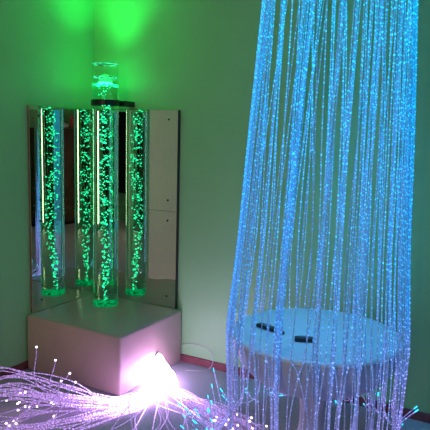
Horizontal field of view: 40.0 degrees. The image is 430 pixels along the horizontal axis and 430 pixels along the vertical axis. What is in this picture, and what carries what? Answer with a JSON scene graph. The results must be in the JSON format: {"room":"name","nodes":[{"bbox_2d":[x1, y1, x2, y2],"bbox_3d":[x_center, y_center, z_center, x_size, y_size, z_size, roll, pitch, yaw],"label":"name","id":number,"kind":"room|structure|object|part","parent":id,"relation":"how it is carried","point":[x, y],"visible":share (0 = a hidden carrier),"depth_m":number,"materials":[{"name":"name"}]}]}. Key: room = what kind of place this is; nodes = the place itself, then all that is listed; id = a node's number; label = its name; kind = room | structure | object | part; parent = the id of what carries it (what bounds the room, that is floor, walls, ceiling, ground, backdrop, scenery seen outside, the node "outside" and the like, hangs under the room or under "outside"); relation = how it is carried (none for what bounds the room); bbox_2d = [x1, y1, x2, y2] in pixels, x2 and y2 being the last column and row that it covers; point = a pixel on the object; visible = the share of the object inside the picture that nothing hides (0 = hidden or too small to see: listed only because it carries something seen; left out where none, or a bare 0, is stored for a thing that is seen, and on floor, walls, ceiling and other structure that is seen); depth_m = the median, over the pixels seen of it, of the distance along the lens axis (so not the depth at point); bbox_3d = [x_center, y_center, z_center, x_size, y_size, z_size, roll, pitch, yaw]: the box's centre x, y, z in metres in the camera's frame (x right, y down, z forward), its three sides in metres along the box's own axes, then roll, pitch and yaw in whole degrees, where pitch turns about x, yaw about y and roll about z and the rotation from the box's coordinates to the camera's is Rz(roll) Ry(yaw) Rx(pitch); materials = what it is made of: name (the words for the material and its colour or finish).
{"room":"sensory room","nodes":[
{"label":"sensory room","id":0,"kind":"room"},
{"bbox_2d":[0,0,93,370],"bbox_3d":[-2.053,-0.076,2.105,0.100,2.450,4.900,6,9,30],"label":"wall","id":1,"kind":"structure","parent":0,"point":[47,46],"depth_m":3.56,"materials":[{"name":"green paint"}]},
{"bbox_2d":[0,360,28,377],"bbox_3d":[-1.101,0.922,3.842,0.012,0.050,0.970,6,9,30],"label":"baseboard","id":2,"kind":"structure","parent":1,"relation":"attached to","point":[22,366],"depth_m":3.63,"materials":[{"name":"red wood"}]},
{"bbox_2d":[27,105,92,312],"bbox_3d":[-0.980,-0.053,3.867,0.022,1.279,0.599,6,9,30],"label":"mirror","id":3,"kind":"object","parent":1,"relation":"attached to","point":[60,163],"visible":0.94,"depth_m":3.81,"materials":[{"name":"plastic"}]},
{"bbox_3d":[-0.972,-0.366,3.813,0.003,0.644,0.580,6,9,30],"label":"mirror panel","id":4,"kind":"part","parent":3,"relation":"part of","materials":[{"name":"plastic"}]},
{"bbox_3d":[-0.987,0.268,3.900,0.003,0.633,0.580,6,9,30],"label":"mirror panel","id":5,"kind":"part","parent":3,"relation":"part of","materials":[{"name":"plastic"}]},
{"bbox_2d":[0,361,429,429],"bbox_3d":[-0.135,1.366,1.165,4.600,0.060,4.900,6,9,30],"label":"floor","id":6,"kind":"structure","parent":0,"point":[198,383],"depth_m":3.21,"materials":[{"name":"grey carpet"}]},
{"bbox_2d":[27,294,180,395],"bbox_3d":[-0.690,0.791,3.767,0.746,0.350,0.633,6,9,30],"label":"plinth","id":7,"kind":"object","parent":6,"relation":"on","point":[115,349],"visible":0.84,"depth_m":3.54,"materials":[{"name":"beige plastic"}]},
{"bbox_2d":[92,63,117,306],"bbox_3d":[-0.709,-0.179,3.823,0.164,1.554,0.164,6,9,30],"label":"tube","id":8,"kind":"object","parent":7,"relation":"on","point":[104,117],"visible":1,"depth_m":3.76,"materials":[{"name":"plastic"}]},
{"bbox_2d":[0,346,266,429],"bbox_3d":[-0.489,0.927,2.954,1.678,0.320,1.350,6,9,30],"label":"bundle","id":9,"kind":"object","parent":6,"relation":"on","point":[157,385],"visible":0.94,"depth_m":3.13,"materials":[{"name":"purple"}]},
{"bbox_2d":[182,344,212,370],"bbox_3d":[-0.139,0.908,3.758,0.255,0.143,0.114,6,9,30],"label":"power cable","id":10,"kind":"object","parent":6,"relation":"on","point":[182,344],"visible":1,"depth_m":3.73,"materials":[{"name":"white plastic"}]},
{"bbox_2d":[232,308,403,429],"bbox_3d":[0.477,0.836,2.867,0.804,0.560,0.804,6,9,30],"label":"round table","id":11,"kind":"object","parent":6,"relation":"on","point":[298,350],"visible":0.71,"depth_m":2.63,"materials":[{"name":"white plastic"}]},
{"bbox_2d":[256,322,284,334],"bbox_3d":[0.268,0.542,2.829,0.042,0.022,0.164,-6,10,-42],"label":"remote control","id":12,"kind":"object","parent":11,"relation":"on","point":[264,326],"visible":0.59,"depth_m":2.83,"materials":[{"name":"black plastic"}]},
{"bbox_2d":[294,335,312,342],"bbox_3d":[0.406,0.565,2.692,0.086,0.020,0.042,2,8,6],"label":"remote control","id":13,"kind":"object","parent":11,"relation":"on","point":[298,338],"visible":0.9,"depth_m":2.68,"materials":[{"name":"black plastic"}]},
{"bbox_2d":[94,0,429,413],"bbox_3d":[1.138,-0.125,3.034,4.500,2.450,0.100,6,9,30],"label":"wall","id":14,"kind":"structure","parent":0,"point":[197,58],"depth_m":3.46,"materials":[{"name":"green paint"}]},
{"bbox_2d":[91,99,134,106],"bbox_3d":[-0.671,-0.717,3.792,0.181,0.034,0.278,6,9,30],"label":"bracket","id":15,"kind":"object","parent":14,"relation":"attached to","point":[93,101],"visible":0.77,"depth_m":3.69,"materials":[{"name":"black plastic"}]},
{"bbox_3d":[-0.575,-0.720,3.833,0.052,0.034,0.110,6,9,30],"label":"arm","id":16,"kind":"part","parent":15,"relation":"part of","materials":[{"name":"black plastic"}]},
{"bbox_2d":[118,110,180,308],"bbox_3d":[-0.532,-0.053,3.945,0.689,1.279,0.019,6,9,30],"label":"mirror","id":17,"kind":"object","parent":14,"relation":"attached to","point":[148,140],"visible":0.69,"depth_m":3.88,"materials":[{"name":"plastic"}]},
{"bbox_3d":[-0.545,0.267,3.984,0.678,0.633,0.010,6,9,29],"label":"mirror panel","id":18,"kind":"part","parent":17,"relation":"part of","materials":[{"name":"plastic"}]},
{"bbox_3d":[-0.530,-0.367,3.898,0.678,0.644,0.010,6,9,29],"label":"mirror panel","id":19,"kind":"part","parent":17,"relation":"part of","materials":[{"name":"plastic"}]},
{"bbox_2d":[180,353,429,422],"bbox_3d":[1.043,1.065,3.170,4.388,0.050,0.012,6,9,30],"label":"baseboard","id":20,"kind":"structure","parent":14,"relation":"attached to","point":[420,416],"depth_m":3.62,"materials":[{"name":"red wood"}]},
{"bbox_3d":[-0.075,-1.121,0.826,4.600,0.060,4.900,6,9,30],"label":"ceiling","id":21,"kind":"structure","parent":0,"visible":0},
{"bbox_2d":[177,0,417,429],"bbox_3d":[0.462,-0.090,2.676,1.381,2.452,1.224,6,9,30],"label":"curtain","id":22,"kind":"object","parent":21,"relation":"hanging from","point":[412,7],"visible":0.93,"depth_m":2.46,"materials":[{"name":"blue plastic"}]}
]}

